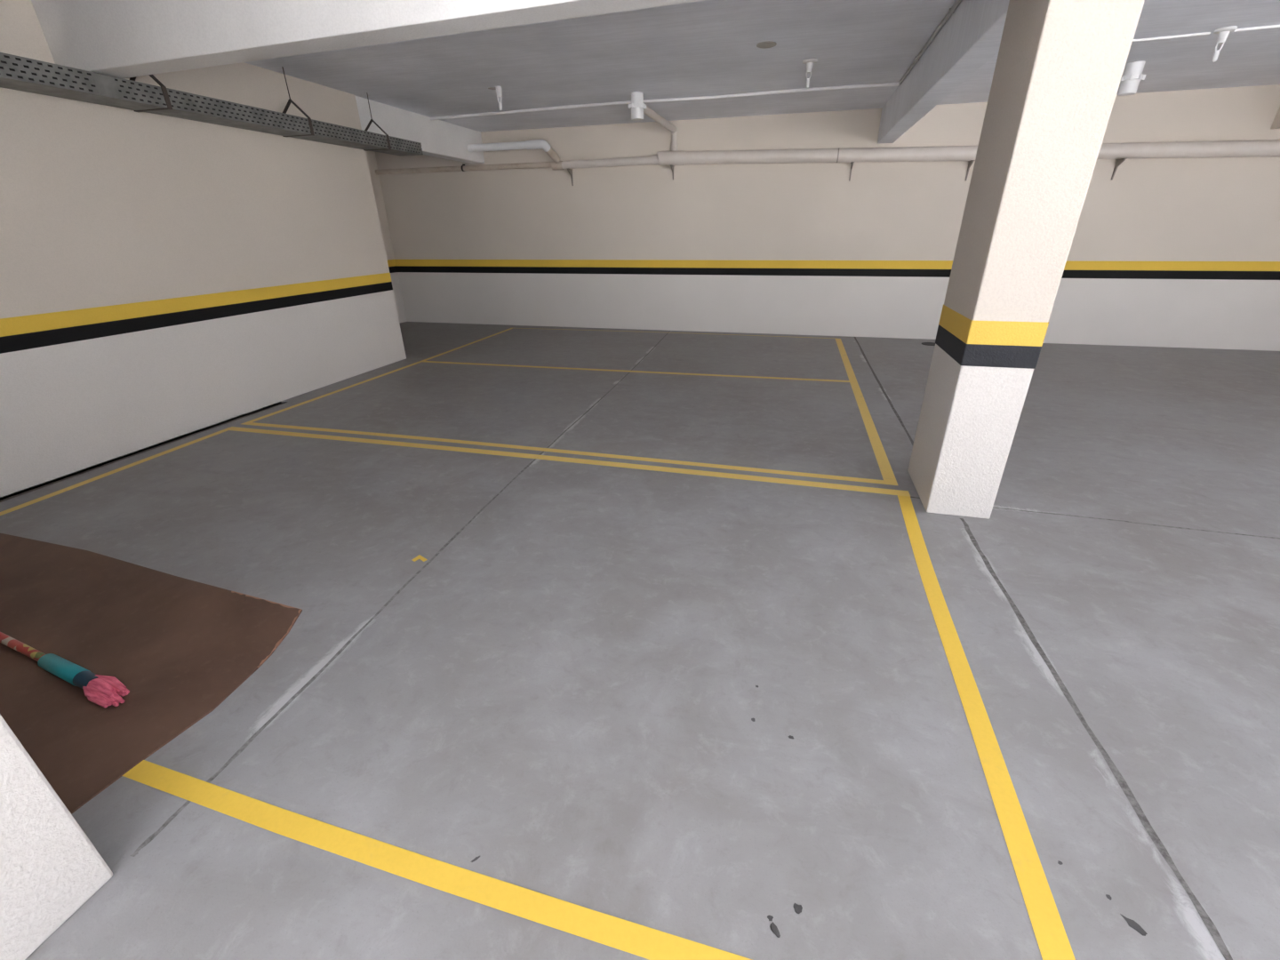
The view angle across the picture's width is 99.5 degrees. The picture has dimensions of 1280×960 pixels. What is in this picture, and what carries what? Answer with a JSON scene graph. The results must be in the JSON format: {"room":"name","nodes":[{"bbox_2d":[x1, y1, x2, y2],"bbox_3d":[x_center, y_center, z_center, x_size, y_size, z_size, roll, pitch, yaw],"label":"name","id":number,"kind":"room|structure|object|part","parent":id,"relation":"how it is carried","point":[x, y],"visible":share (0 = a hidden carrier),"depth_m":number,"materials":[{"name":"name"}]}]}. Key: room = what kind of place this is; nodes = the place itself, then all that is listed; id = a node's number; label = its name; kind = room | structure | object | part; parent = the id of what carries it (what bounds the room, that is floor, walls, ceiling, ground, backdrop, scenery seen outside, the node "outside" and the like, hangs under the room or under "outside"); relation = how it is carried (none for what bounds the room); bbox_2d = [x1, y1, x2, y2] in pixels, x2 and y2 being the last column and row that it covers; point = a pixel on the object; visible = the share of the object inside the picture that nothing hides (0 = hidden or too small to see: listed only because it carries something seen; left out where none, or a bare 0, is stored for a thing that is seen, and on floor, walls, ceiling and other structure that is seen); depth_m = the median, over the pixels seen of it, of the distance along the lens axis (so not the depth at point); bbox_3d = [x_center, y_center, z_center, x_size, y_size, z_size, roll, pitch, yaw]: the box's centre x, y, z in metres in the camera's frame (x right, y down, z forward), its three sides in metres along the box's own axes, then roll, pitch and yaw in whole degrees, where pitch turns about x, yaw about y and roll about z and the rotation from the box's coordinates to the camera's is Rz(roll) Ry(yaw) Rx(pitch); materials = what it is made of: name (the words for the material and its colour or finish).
{"room":"parking garage","nodes":[
{"label":"parking garage","id":0,"kind":"room"},
{"bbox_2d":[0,0,406,500],"bbox_3d":[-4.516,-0.556,1.600,0.223,2.845,10.950,6,26,14],"label":"wall","id":1,"kind":"structure","parent":0,"point":[163,278],"depth_m":4.19,"materials":[{"name":"paint"}]},
{"bbox_2d":[366,150,406,323],"bbox_3d":[-6.009,-1.353,3.289,0.203,3.200,13.800,6,26,14],"label":"wall","id":2,"kind":"structure","parent":0,"point":[371,155],"depth_m":9.03,"materials":[{"name":"paint"}]},
{"bbox_2d":[0,321,1279,959],"bbox_3d":[0.662,0.723,2.207,13.620,0.202,13.600,6,26,14],"label":"floor","id":3,"kind":"structure","parent":0,"point":[604,644],"depth_m":2.04,"materials":[{"name":"concrete"}]},
{"bbox_2d":[0,714,112,959],"bbox_3d":[-1.601,-0.140,0.579,0.328,2.800,0.606,6,26,14],"label":"pillar","id":4,"kind":"structure","parent":3,"relation":"on","point":[50,868],"depth_m":1.23,"materials":[{"name":"paint"}]},
{"bbox_2d":[0,533,302,814],"bbox_3d":[-2.708,0.635,2.247,2.588,0.006,1.180,6,26,14],"label":"rug","id":5,"kind":"object","parent":3,"relation":"on","point":[180,646],"visible":0.98,"depth_m":2.14,"materials":[{"name":"brown"}]},
{"bbox_2d":[0,632,129,708],"bbox_3d":[-2.636,0.624,2.187,1.814,0.063,0.091,9,27,20],"label":"mop","id":6,"kind":"object","parent":5,"relation":"on","point":[103,691],"visible":1,"depth_m":1.94,"materials":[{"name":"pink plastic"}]},
{"bbox_2d":[37,653,89,686],"bbox_3d":[-2.133,0.700,2.006,0.253,0.059,0.058,9,27,21],"label":"socket","id":7,"kind":"object","parent":6,"relation":"attached to","point":[68,671],"depth_m":1.98,"materials":[{"name":"teal plastic"}]},
{"bbox_2d":[921,342,935,345],"bbox_3d":[3.954,-1.852,7.373,0.220,0.006,0.220,6,26,14],"label":"floor drain","id":8,"kind":"object","parent":3,"relation":"on","point":[923,343],"visible":0.73,"depth_m":7.39,"materials":[{"name":"grey metal"}]},
{"bbox_2d":[907,0,1144,519],"bbox_3d":[1.849,-1.188,2.721,0.331,2.800,0.606,6,26,14],"label":"pillar","id":9,"kind":"structure","parent":3,"relation":"on","point":[1060,66],"depth_m":2.52,"materials":[{"name":"paint"}]},
{"bbox_2d":[244,0,1279,132],"bbox_3d":[0.627,-1.992,0.935,13.620,0.200,13.600,6,26,14],"label":"ceiling","id":10,"kind":"structure","parent":0,"point":[708,47],"depth_m":4.71,"materials":[{"name":"paint"}]},
{"bbox_2d":[129,74,172,111],"bbox_3d":[-3.456,-2.856,3.733,0.322,0.516,0.032,6,26,14],"label":"hanger","id":11,"kind":"object","parent":10,"relation":"hanging from","point":[164,88],"visible":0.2,"depth_m":3.78,"materials":[{"name":"grey metal"}]},
{"bbox_2d":[281,66,314,136],"bbox_3d":[-3.129,-3.384,4.852,0.322,0.516,0.032,6,26,14],"label":"hanger","id":12,"kind":"object","parent":10,"relation":"hanging from","point":[290,100],"visible":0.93,"depth_m":4.87,"materials":[{"name":"grey metal"}]},
{"bbox_3d":[-3.128,-3.503,4.795,0.008,0.252,0.008,6,26,14],"label":"rod","id":13,"kind":"part","parent":12,"relation":"part of","materials":[{"name":"grey metal"}]},
{"bbox_2d":[31,0,705,78],"bbox_3d":[-1.069,-2.473,2.690,5.578,0.380,0.213,7,26,17],"label":"ceiling beam","id":14,"kind":"structure","parent":10,"relation":"attached to","point":[117,38],"depth_m":2.98,"materials":[{"name":"white paint"}]},
{"bbox_2d":[363,92,391,151],"bbox_3d":[-2.858,-3.822,5.779,0.322,0.516,0.032,6,26,14],"label":"hanger","id":15,"kind":"object","parent":10,"relation":"hanging from","point":[372,120],"visible":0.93,"depth_m":5.80,"materials":[{"name":"grey metal"}]},
{"bbox_2d":[0,52,423,155],"bbox_3d":[-3.478,-2.641,3.727,0.310,0.121,6.080,6,26,14],"label":"cable tray","id":16,"kind":"object","parent":15,"relation":"hanging from","point":[18,73],"visible":0.97,"depth_m":3.86,"materials":[{"name":"metal"}]},
{"bbox_3d":[-3.399,-2.512,3.450,0.002,0.102,0.130,6,26,14],"label":"splice plate","id":17,"kind":"part","parent":16,"relation":"part of","materials":[{"name":"metal"}]},
{"bbox_2d":[355,96,484,163],"bbox_3d":[-2.807,-4.470,7.030,0.215,0.405,2.650,6,26,14],"label":"ceiling beam","id":18,"kind":"structure","parent":10,"relation":"attached to","point":[440,139],"depth_m":6.88,"materials":[{"name":"white paint"}]},
{"bbox_2d":[467,139,559,163],"bbox_3d":[-1.811,-4.707,7.801,1.303,0.270,0.331,6,26,14],"label":"pipe","id":19,"kind":"object","parent":18,"relation":"attached to","point":[535,144],"visible":1,"depth_m":7.65,"materials":[{"name":"white plastic"}]},
{"bbox_2d":[488,86,502,111],"bbox_3d":[-1.480,-3.906,5.553,0.152,0.207,0.061,6,26,14],"label":"sprinkler","id":20,"kind":"object","parent":10,"relation":"attached to","point":[498,89],"visible":1,"depth_m":5.51,"materials":[{"name":"white plastic"}]},
{"bbox_2d":[495,88,502,97],"bbox_3d":[-1.437,-3.947,5.522,0.062,0.072,0.061,6,26,14],"label":"socket","id":21,"kind":"object","parent":20,"relation":"attached to","point":[498,90],"depth_m":5.51,"materials":[{"name":"white plastic"}]},
{"bbox_3d":[-1.435,-3.841,5.571,0.030,0.073,0.030,6,26,14],"label":"bulb","id":22,"kind":"part","parent":20,"relation":"part of","materials":[{"name":"white"}]},
{"bbox_2d":[628,91,677,151],"bbox_3d":[0.190,-4.346,6.638,0.189,0.367,1.821,6,26,14],"label":"trap","id":23,"kind":"object","parent":10,"relation":"attached to","point":[637,108],"visible":0.98,"depth_m":6.03,"materials":[{"name":"white plastic"}]},
{"bbox_2d":[670,143,677,151],"bbox_3d":[0.468,-4.569,7.437,0.096,0.085,0.096,6,26,14],"label":"socket","id":24,"kind":"object","parent":23,"relation":"attached to","point":[673,146],"depth_m":7.41,"materials":[{"name":"white plastic"}]},
{"bbox_2d":[430,0,962,119],"bbox_3d":[-0.490,-3.575,4.620,5.572,0.034,3.880,6,26,14],"label":"conduit","id":25,"kind":"object","parent":10,"relation":"attached to","point":[951,11],"visible":0.97,"depth_m":5.88,"materials":[{"name":"white"}]},
{"bbox_2d":[756,40,776,47],"bbox_3d":[1.007,-3.465,4.315,0.156,0.010,0.156,6,26,14],"label":"junction cover","id":26,"kind":"object","parent":10,"relation":"attached to","point":[763,44],"visible":1,"depth_m":4.29,"materials":[{"name":"grey"}]},
{"bbox_2d":[802,57,817,88],"bbox_3d":[1.492,-3.586,4.791,0.132,0.205,0.132,6,26,14],"label":"sprinkler","id":27,"kind":"object","parent":10,"relation":"attached to","point":[809,62],"visible":1,"depth_m":4.75,"materials":[{"name":"white plastic"}]},
{"bbox_3d":[1.493,-3.526,4.819,0.030,0.073,0.030,6,26,14],"label":"bulb","id":28,"kind":"part","parent":27,"relation":"part of","materials":[{"name":"white"}]},
{"bbox_2d":[806,62,813,72],"bbox_3d":[1.492,-3.632,4.769,0.062,0.072,0.061,6,26,14],"label":"socket","id":29,"kind":"object","parent":27,"relation":"attached to","point":[809,65],"depth_m":4.75,"materials":[{"name":"white plastic"}]},
{"bbox_2d":[877,0,1009,143],"bbox_3d":[2.486,-3.438,4.654,0.190,0.380,4.954,6,26,14],"label":"ceiling beam","id":30,"kind":"structure","parent":10,"relation":"attached to","point":[972,36],"depth_m":3.81,"materials":[{"name":"white concrete"}]},
{"bbox_2d":[1117,61,1145,95],"bbox_3d":[4.540,-3.913,5.714,0.200,0.467,1.652,-1,25,0],"label":"trap","id":31,"kind":"object","parent":10,"relation":"attached to","point":[1132,77],"visible":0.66,"depth_m":4.97,"materials":[{"name":"white plastic"}]},
{"bbox_2d":[997,24,1279,53],"bbox_3d":[4.610,-3.396,4.080,3.525,0.018,0.053,7,26,17],"label":"conduit","id":32,"kind":"object","parent":10,"relation":"attached to","point":[1273,26],"visible":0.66,"depth_m":4.18,"materials":[{"name":"white"}]},
{"bbox_2d":[1211,25,1237,62],"bbox_3d":[4.430,-3.319,4.139,0.132,0.205,0.132,6,26,14],"label":"sprinkler","id":33,"kind":"object","parent":10,"relation":"attached to","point":[1223,33],"visible":1,"depth_m":4.11,"materials":[{"name":"white plastic"}]},
{"bbox_3d":[4.431,-3.259,4.167,0.030,0.073,0.030,6,26,14],"label":"bulb","id":34,"kind":"part","parent":33,"relation":"part of","materials":[{"name":"white glass"}]},
{"bbox_2d":[1216,31,1230,44],"bbox_3d":[4.429,-3.364,4.117,0.062,0.072,0.061,6,26,14],"label":"socket","id":35,"kind":"object","parent":33,"relation":"attached to","point":[1222,36],"depth_m":4.11,"materials":[{"name":"white plastic"}]},
{"bbox_2d":[1270,106,1279,129],"bbox_3d":[6.382,-2.973,3.595,0.200,0.415,5.200,6,26,14],"label":"ceiling beam","id":36,"kind":"structure","parent":10,"relation":"attached to","point":[1276,124],"depth_m":5.90,"materials":[{"name":"beige paint"}]},
{"bbox_2d":[375,84,1279,351],"bbox_3d":[2.406,-3.482,7.602,13.620,2.800,0.203,6,26,14],"label":"wall","id":37,"kind":"structure","parent":0,"point":[1167,252],"depth_m":7.50,"materials":[{"name":"paint"}]},
{"bbox_2d":[375,161,551,175],"bbox_3d":[-2.756,-4.797,8.325,3.040,0.102,0.090,6,26,14],"label":"pipe","id":38,"kind":"object","parent":37,"relation":"attached to","point":[541,164],"visible":0.92,"depth_m":8.28,"materials":[{"name":"grey metal"}]},
{"bbox_2d":[567,168,573,185],"bbox_3d":[-1.024,-4.439,7.942,0.034,0.213,0.169,6,26,14],"label":"bracket","id":39,"kind":"object","parent":37,"relation":"attached to","point":[570,171],"visible":1,"depth_m":7.97,"materials":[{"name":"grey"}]},
{"bbox_2d":[670,164,674,179],"bbox_3d":[0.451,-4.302,7.576,0.034,0.172,0.169,6,26,14],"label":"bracket","id":40,"kind":"object","parent":37,"relation":"attached to","point":[671,165],"visible":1,"depth_m":7.58,"materials":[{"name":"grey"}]},
{"bbox_2d":[848,161,854,181],"bbox_3d":[2.747,-4.011,7.042,0.034,0.205,0.169,6,26,14],"label":"bracket","id":41,"kind":"object","parent":37,"relation":"attached to","point":[852,163],"visible":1,"depth_m":7.07,"materials":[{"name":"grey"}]},
{"bbox_2d":[551,139,1279,170],"bbox_3d":[3.824,-4.030,6.716,10.552,0.366,0.172,6,26,14],"label":"drain pipe","id":42,"kind":"object","parent":37,"relation":"attached to","point":[1229,148],"visible":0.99,"depth_m":6.81,"materials":[{"name":"beige"}]},
{"bbox_2d":[965,160,975,180],"bbox_3d":[4.092,-3.844,6.729,0.034,0.212,0.169,6,26,14],"label":"bracket","id":43,"kind":"object","parent":37,"relation":"attached to","point":[971,162],"visible":1,"depth_m":6.75,"materials":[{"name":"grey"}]},
{"bbox_2d":[1111,158,1126,180],"bbox_3d":[5.624,-3.655,6.370,0.034,0.213,0.169,6,26,14],"label":"bracket","id":44,"kind":"object","parent":37,"relation":"attached to","point":[1119,162],"visible":1,"depth_m":6.39,"materials":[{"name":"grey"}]}
]}

